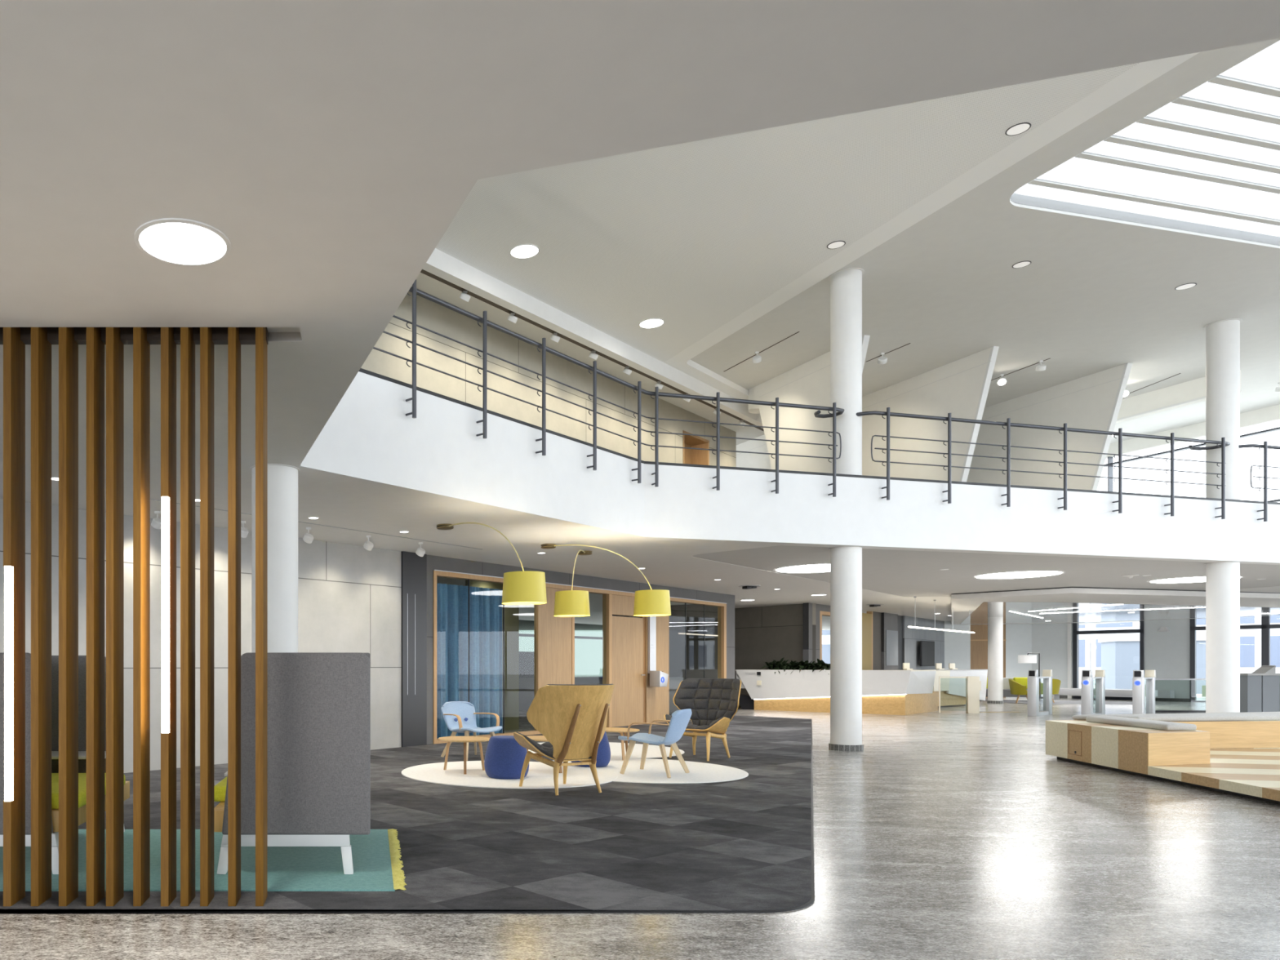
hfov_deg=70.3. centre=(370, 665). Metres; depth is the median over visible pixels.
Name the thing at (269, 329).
trim
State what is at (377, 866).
rug
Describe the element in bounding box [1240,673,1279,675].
countertop
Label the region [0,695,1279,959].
floor
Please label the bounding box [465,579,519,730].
window
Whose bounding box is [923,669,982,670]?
countertop
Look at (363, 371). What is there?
trim
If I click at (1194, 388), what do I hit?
wall
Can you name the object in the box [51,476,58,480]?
recessed light
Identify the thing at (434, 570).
trim
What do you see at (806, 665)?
plant
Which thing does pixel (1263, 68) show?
window
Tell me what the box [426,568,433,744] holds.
wall
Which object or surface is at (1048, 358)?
track
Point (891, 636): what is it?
display panel
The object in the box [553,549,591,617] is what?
lamp
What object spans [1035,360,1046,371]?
track spotlight
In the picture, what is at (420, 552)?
track spotlight
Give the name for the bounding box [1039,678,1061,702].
tub chair
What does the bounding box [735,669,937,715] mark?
reception desk
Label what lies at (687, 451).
door
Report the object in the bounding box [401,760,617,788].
round rug
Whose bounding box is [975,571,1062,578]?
recessed light
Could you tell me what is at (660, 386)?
track spotlight
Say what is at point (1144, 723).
seat pad
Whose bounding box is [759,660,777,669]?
plant
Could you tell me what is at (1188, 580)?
recessed light
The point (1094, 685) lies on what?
ground
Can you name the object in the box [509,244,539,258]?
recessed light
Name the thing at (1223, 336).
column
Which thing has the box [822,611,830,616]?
window
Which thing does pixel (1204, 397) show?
trim
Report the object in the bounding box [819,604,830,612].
lintel
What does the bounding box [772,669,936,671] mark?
countertop
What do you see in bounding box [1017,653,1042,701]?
floor lamp
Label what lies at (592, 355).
track spotlight
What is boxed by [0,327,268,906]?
screen
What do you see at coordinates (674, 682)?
wall
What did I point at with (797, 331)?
track
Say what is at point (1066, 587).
trim
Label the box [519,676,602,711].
wall
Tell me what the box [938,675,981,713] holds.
gate
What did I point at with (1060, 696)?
baseboard
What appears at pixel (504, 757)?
pouf
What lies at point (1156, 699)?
baseboard
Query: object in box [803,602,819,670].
wall pier
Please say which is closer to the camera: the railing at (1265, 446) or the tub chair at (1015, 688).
the railing at (1265, 446)
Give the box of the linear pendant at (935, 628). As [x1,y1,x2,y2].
[907,596,974,633]
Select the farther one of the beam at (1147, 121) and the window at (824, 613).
the window at (824, 613)
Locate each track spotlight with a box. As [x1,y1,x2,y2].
[151,511,161,528]
[240,520,248,537]
[302,527,313,543]
[363,535,373,551]
[415,542,425,556]
[459,290,470,302]
[506,312,517,323]
[550,332,559,342]
[588,351,598,359]
[622,366,631,375]
[654,381,663,389]
[737,419,745,426]
[752,351,761,363]
[877,352,887,364]
[996,373,1006,385]
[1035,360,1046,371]
[1123,386,1128,397]
[1275,382,1279,391]
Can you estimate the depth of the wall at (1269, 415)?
20.62 m
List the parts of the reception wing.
cream panel, white panel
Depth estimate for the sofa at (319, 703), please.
4.95 m
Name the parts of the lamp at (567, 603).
lamp shade, arm, ceiling plate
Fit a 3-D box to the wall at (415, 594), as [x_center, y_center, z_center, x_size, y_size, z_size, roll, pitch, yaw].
[0.692,-0.325,13.164,0.008,1.550,0.003,0,0,-43]
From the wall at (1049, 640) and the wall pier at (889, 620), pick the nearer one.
the wall pier at (889, 620)
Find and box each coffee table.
[438,736,489,774]
[526,735,562,773]
[605,727,639,760]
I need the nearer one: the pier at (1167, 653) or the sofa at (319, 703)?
the sofa at (319, 703)
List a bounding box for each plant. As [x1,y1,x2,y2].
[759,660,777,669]
[767,657,785,673]
[780,659,799,671]
[782,660,806,670]
[790,659,813,674]
[800,661,817,670]
[808,658,823,671]
[819,662,830,670]
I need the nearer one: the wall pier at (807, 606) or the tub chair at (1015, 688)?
the wall pier at (807, 606)
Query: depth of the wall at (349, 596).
13.15 m
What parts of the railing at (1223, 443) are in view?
post, post, post, handrail, rail, rail, rail, post, post, post, post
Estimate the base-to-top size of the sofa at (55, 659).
1.305 m
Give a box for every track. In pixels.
[150,498,481,549]
[420,269,764,431]
[724,331,799,371]
[866,342,911,361]
[991,358,1049,380]
[1128,373,1181,393]
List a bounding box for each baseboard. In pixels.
[1040,695,1072,698]
[1155,697,1190,702]
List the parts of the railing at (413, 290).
post, post, post, post, rail, rail, rail, handrail, post, post, post, post, post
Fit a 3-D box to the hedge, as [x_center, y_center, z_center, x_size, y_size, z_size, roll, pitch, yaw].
[35.514,1.050,31.785,0.500,0.500,6.500,0,0,-38]
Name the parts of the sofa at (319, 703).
seat, leg, leg, panel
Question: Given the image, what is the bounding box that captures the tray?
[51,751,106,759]
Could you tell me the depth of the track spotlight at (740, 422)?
19.03 m
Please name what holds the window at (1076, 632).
attached to the pier at (1167, 653)
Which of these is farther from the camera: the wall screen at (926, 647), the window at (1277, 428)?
the wall screen at (926, 647)
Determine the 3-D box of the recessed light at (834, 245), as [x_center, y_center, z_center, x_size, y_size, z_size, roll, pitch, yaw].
[6.278,-5.667,11.504,0.224,0.006,0.224,0,0,0]
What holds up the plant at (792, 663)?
in the reception desk at (891, 692)
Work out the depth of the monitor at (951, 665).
25.98 m
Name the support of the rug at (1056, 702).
on the floor at (953, 833)
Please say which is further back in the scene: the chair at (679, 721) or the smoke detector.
the smoke detector
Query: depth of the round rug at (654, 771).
9.77 m
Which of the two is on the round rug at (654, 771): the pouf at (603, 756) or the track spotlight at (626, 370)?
the pouf at (603, 756)
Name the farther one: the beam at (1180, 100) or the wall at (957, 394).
the wall at (957, 394)
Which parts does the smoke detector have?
plate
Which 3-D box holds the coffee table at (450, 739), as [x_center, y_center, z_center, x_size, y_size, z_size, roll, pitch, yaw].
[1.090,1.034,9.870,0.610,0.386,0.610,0,0,0]
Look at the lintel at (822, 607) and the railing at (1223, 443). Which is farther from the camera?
the lintel at (822, 607)
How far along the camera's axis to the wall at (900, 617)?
29.68 m
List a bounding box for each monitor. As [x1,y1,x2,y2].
[902,662,912,670]
[935,662,944,669]
[948,662,957,669]
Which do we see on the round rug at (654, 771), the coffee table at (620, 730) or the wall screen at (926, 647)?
the coffee table at (620, 730)
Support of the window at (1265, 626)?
attached to the pier at (1167, 653)
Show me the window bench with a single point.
(1115, 692)
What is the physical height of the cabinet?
1.250 m
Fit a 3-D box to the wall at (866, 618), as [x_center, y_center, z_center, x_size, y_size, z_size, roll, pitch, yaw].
[15.675,-0.200,27.095,0.989,2.900,0.150,0,0,-44]
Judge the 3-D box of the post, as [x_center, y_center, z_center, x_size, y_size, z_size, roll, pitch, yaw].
[6.118,-0.460,18.144,0.378,1.820,0.316,0,0,-44]
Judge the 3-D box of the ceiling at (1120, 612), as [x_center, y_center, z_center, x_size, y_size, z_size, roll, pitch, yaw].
[22.225,-1.657,24.786,9.345,0.123,17.546,0,0,33]
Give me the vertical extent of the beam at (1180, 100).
0.030 m
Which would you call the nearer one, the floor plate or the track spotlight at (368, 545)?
the track spotlight at (368, 545)
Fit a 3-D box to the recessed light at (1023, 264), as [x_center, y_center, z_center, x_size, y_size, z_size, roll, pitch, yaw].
[9.403,-5.787,12.324,0.224,0.006,0.224,0,0,0]
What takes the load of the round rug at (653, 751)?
on the floor at (744, 843)
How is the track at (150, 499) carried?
attached to the ceiling at (334, 145)
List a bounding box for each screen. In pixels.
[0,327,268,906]
[920,640,934,666]
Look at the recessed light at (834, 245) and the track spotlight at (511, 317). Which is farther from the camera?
the track spotlight at (511, 317)
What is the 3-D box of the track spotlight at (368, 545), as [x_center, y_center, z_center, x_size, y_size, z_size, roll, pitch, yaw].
[-0.026,-1.633,11.396,0.124,0.205,0.138,0,0,-44]
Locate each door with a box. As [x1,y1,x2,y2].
[684,444,691,464]
[970,624,1005,677]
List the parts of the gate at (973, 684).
post, rail, post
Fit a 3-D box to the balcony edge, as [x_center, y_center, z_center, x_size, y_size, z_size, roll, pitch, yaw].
[9.735,-2.231,12.690,23.100,0.988,2.271,0,0,-21]
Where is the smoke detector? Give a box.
[1120,574,1138,578]
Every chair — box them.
[440,701,502,760]
[513,684,614,795]
[617,708,692,777]
[664,678,741,761]
[1008,678,1027,703]
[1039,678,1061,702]
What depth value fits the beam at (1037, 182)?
10.70 m
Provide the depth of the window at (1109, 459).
22.37 m
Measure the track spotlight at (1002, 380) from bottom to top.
0.218 m
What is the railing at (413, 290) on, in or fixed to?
attached to the balcony edge
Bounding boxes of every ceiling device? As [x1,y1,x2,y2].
[738,585,760,589]
[866,604,884,607]
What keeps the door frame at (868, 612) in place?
attached to the wall at (866, 618)
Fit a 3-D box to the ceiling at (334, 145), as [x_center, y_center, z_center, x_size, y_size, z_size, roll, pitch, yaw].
[9.250,-1.766,16.900,42.500,0.055,50.200,0,0,0]
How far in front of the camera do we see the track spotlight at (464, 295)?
12.46 m
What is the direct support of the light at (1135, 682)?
attached to the gate at (1143, 684)
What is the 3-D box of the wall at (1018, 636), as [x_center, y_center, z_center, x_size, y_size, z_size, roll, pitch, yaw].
[24.142,-0.244,33.454,3.205,2.988,0.200,0,0,6]
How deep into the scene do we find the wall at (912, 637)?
31.13 m
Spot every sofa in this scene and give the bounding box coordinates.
[0,652,129,874]
[213,652,370,874]
[985,677,1042,697]
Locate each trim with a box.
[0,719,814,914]
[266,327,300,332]
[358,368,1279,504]
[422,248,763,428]
[434,569,726,604]
[748,388,759,414]
[951,586,1279,594]
[1069,688,1174,697]
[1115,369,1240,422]
[1116,395,1205,421]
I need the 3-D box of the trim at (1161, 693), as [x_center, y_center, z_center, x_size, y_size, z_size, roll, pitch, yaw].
[27.010,0.990,30.757,0.350,0.280,2.900,0,0,-28]
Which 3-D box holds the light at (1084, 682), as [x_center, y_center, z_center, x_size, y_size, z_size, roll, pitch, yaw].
[17.095,0.410,20.396,0.008,0.124,0.124,0,0,-38]
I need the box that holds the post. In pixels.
[648,616,668,686]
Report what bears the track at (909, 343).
attached to the ceiling at (1095, 294)
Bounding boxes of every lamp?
[436,522,546,604]
[541,543,671,616]
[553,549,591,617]
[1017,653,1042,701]
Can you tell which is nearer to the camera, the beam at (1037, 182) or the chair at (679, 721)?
the chair at (679, 721)
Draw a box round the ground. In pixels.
[1079,684,1201,696]
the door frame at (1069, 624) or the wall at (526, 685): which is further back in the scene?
the door frame at (1069, 624)
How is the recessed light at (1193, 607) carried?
in the ceiling at (1120, 612)
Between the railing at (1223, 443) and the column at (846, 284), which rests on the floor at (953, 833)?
the column at (846, 284)
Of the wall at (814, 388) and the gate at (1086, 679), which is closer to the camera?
the wall at (814, 388)
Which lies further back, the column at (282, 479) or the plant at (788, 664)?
the plant at (788, 664)
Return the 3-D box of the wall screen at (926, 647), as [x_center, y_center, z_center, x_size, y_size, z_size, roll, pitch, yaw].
[20.223,-0.430,31.104,1.150,0.920,0.204,0,0,-37]
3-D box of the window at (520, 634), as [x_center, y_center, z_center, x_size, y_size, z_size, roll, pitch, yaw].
[3.896,-0.025,23.217,8.942,2.450,0.101,0,0,-44]
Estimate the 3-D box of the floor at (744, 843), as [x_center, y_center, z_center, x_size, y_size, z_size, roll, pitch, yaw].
[2.756,1.244,10.030,24.528,0.012,7.423,0,0,-44]
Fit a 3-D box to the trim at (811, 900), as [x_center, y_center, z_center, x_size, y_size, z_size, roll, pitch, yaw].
[2.763,1.246,10.015,24.537,0.009,7.428,0,0,-43]
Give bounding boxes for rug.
[0,828,406,891]
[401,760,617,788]
[528,742,684,758]
[552,757,748,783]
[981,699,1162,704]
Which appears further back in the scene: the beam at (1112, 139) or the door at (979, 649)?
the door at (979, 649)
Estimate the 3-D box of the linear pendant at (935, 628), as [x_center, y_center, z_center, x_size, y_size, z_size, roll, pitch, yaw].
[15.530,-1.340,23.100,5.736,0.797,0.059,0,0,-41]
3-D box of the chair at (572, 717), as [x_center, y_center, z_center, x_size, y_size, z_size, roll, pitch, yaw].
[1.923,0.705,8.336,0.924,1.059,0.902,0,0,-21]
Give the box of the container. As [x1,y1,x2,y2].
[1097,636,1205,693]
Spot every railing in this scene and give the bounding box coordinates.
[373,279,844,497]
[856,407,1230,519]
[1238,440,1279,521]
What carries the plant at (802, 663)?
in the reception desk at (891, 692)
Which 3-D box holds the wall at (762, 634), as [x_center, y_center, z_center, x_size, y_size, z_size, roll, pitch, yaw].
[11.687,-0.244,25.099,0.200,2.988,2.865,0,0,-29]
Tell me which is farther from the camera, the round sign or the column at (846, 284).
the round sign
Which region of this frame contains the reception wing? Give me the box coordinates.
[923,669,987,706]
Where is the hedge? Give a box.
[1201,684,1205,697]
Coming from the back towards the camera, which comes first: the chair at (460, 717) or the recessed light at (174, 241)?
the chair at (460, 717)
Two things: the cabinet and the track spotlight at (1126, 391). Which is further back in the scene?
the cabinet
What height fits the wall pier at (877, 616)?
2.988 m
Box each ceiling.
[0,0,1279,630]
[411,37,1279,444]
[951,587,1279,624]
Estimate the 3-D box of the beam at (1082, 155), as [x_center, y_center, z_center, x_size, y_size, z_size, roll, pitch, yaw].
[13.868,-5.825,11.126,11.950,0.030,0.074,0,0,-14]
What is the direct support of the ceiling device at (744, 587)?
attached to the ceiling at (334, 145)
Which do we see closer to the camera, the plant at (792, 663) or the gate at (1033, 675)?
the gate at (1033, 675)
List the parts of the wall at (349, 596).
frame, frame, veneer panel, frame, frame, frame, door, veneer panel, veneer panel, frame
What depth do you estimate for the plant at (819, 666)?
22.90 m
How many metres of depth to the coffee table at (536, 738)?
9.85 m
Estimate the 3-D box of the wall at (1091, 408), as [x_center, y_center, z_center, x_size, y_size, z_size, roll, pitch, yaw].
[13.433,-4.265,20.976,0.119,3.050,9.530,0,0,-14]
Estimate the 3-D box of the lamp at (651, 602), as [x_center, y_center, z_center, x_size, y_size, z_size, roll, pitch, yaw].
[3.111,-1.193,11.580,1.957,1.086,0.465,0,0,43]
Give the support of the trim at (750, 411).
attached to the wall at (814, 388)
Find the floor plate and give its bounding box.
[979,711,1020,712]
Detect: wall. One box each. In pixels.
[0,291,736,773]
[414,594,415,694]
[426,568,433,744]
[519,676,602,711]
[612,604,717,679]
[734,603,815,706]
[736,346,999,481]
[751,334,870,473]
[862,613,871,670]
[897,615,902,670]
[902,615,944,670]
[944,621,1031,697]
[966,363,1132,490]
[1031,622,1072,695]
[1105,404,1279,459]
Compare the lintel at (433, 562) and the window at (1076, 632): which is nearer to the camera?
the lintel at (433, 562)
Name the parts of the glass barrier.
rail, rail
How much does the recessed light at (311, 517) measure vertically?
0.006 m
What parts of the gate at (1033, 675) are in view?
post, rail, post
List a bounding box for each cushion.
[51,773,125,808]
[213,776,226,801]
[1013,677,1027,688]
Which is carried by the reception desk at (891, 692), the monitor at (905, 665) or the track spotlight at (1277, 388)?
the monitor at (905, 665)
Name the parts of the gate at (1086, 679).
post, post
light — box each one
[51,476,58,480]
[133,217,231,266]
[307,516,319,519]
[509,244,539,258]
[638,318,664,328]
[776,564,830,573]
[826,240,845,248]
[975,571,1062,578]
[1004,122,1031,135]
[1012,260,1031,268]
[1036,604,1123,611]
[1044,607,1198,613]
[1082,680,1088,684]
[1133,680,1141,685]
[1150,576,1240,582]
[1174,282,1196,290]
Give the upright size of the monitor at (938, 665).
0.190 m
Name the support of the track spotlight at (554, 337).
attached to the track at (429, 274)
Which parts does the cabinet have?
panel, panel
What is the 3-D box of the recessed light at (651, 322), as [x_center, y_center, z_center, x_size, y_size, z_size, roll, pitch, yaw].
[4.659,-5.666,14.139,0.409,0.008,0.409,0,0,0]
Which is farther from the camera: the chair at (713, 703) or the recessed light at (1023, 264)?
the recessed light at (1023, 264)
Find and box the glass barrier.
[1155,678,1205,712]
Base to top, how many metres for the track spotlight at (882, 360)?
0.217 m
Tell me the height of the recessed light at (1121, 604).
0.004 m
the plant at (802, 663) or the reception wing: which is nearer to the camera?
the plant at (802, 663)
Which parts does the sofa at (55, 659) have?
panel, leg, panel, seat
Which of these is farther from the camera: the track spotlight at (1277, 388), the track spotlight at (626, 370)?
the track spotlight at (1277, 388)
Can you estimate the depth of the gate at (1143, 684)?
19.93 m
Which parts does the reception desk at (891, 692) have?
panel, return panel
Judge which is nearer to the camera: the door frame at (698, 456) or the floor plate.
the door frame at (698, 456)
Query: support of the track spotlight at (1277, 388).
attached to the ceiling at (1095, 294)
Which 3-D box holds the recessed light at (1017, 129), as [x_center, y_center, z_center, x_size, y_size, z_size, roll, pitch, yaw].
[6.847,-5.667,9.022,0.220,0.006,0.220,0,0,0]
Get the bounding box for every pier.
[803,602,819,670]
[872,611,881,670]
[881,612,897,670]
[1143,618,1190,698]
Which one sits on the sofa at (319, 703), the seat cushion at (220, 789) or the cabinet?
the seat cushion at (220, 789)
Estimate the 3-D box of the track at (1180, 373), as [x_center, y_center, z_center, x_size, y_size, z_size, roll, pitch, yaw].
[16.113,-5.788,17.739,0.026,0.004,1.659,0,0,4]
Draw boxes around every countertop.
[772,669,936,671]
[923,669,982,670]
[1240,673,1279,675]
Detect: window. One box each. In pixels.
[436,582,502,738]
[465,579,519,730]
[519,619,602,678]
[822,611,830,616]
[822,614,1279,684]
[1009,40,1279,245]
[1072,620,1143,700]
[1103,426,1279,502]
[1107,456,1112,491]
[1190,613,1279,702]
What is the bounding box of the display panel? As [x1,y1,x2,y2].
[885,630,897,665]
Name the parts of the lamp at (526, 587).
ceiling plate, arm, lamp shade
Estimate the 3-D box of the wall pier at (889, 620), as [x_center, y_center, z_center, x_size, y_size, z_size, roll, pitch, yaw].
[17.348,-0.244,28.573,1.514,2.988,0.150,0,0,-44]
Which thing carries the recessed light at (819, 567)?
in the ceiling at (334, 145)
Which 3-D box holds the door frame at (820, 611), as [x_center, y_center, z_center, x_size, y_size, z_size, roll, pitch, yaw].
[12.765,-0.150,24.331,0.159,2.800,0.150,0,0,-44]
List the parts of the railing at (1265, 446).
handrail, post, rail, rail, rail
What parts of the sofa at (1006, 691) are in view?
backrest, seat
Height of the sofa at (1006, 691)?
0.800 m
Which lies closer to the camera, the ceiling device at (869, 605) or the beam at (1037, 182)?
the beam at (1037, 182)
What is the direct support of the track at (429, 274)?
attached to the wall at (957, 394)
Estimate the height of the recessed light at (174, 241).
0.008 m
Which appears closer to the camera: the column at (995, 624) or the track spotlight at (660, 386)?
the track spotlight at (660, 386)
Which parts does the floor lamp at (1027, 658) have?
lamp shade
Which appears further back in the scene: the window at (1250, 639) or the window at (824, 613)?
the window at (1250, 639)
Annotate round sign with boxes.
[1084,641,1096,670]
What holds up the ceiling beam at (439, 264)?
attached to the wall at (957, 394)
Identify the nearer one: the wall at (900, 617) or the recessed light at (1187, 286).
the recessed light at (1187, 286)
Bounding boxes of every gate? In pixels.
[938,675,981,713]
[1027,669,1052,715]
[1080,670,1105,715]
[1132,670,1155,714]
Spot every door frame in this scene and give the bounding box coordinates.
[682,430,709,465]
[819,610,822,670]
[866,611,872,670]
[1067,622,1071,698]
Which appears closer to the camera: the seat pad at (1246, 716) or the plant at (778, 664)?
the seat pad at (1246, 716)
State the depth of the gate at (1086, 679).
20.46 m
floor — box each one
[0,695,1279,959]
[0,715,811,913]
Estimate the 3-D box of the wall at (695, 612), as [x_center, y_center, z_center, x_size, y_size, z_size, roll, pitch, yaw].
[8.517,-0.244,24.917,0.101,2.988,3.800,0,0,-44]
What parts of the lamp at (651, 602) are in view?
ceiling plate, arm, lamp shade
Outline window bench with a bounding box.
[1052,688,1157,699]
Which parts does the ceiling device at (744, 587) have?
plate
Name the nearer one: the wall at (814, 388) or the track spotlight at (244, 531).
the track spotlight at (244, 531)
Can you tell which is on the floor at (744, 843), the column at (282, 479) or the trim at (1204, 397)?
the column at (282, 479)
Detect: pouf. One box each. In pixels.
[484,735,528,779]
[570,730,610,767]
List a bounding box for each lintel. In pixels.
[426,555,734,604]
[682,408,708,439]
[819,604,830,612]
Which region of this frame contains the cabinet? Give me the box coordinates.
[1240,665,1279,712]
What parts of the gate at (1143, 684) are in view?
post, post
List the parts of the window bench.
leg, seat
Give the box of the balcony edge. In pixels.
[299,371,1279,563]
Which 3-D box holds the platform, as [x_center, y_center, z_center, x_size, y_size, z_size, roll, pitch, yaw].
[11.103,0.995,9.078,5.164,0.510,8.828,0,0,15]
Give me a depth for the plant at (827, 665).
22.77 m
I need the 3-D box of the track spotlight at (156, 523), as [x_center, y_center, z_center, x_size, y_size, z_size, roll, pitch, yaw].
[-2.398,-1.633,9.604,0.124,0.205,0.138,0,0,-44]
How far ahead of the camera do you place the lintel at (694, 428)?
19.65 m
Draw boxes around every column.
[249,463,300,652]
[827,267,864,751]
[986,617,1004,703]
[1203,318,1242,712]
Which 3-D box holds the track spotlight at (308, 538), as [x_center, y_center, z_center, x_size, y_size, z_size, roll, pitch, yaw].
[-0.781,-1.633,10.729,0.124,0.205,0.138,0,0,-44]
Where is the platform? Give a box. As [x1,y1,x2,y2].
[1045,720,1279,804]
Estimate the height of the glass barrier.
0.900 m
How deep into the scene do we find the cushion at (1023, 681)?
29.89 m
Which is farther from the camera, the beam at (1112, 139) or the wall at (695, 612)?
the wall at (695, 612)
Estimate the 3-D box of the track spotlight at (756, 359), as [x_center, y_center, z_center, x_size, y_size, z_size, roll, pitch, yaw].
[7.138,-5.682,15.761,0.150,0.216,0.153,0,0,27]
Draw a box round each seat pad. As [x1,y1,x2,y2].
[1071,711,1279,721]
[1085,715,1196,730]
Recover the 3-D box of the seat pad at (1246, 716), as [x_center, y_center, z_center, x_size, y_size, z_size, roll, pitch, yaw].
[11.816,0.705,11.659,4.476,0.070,0.906,0,0,-13]

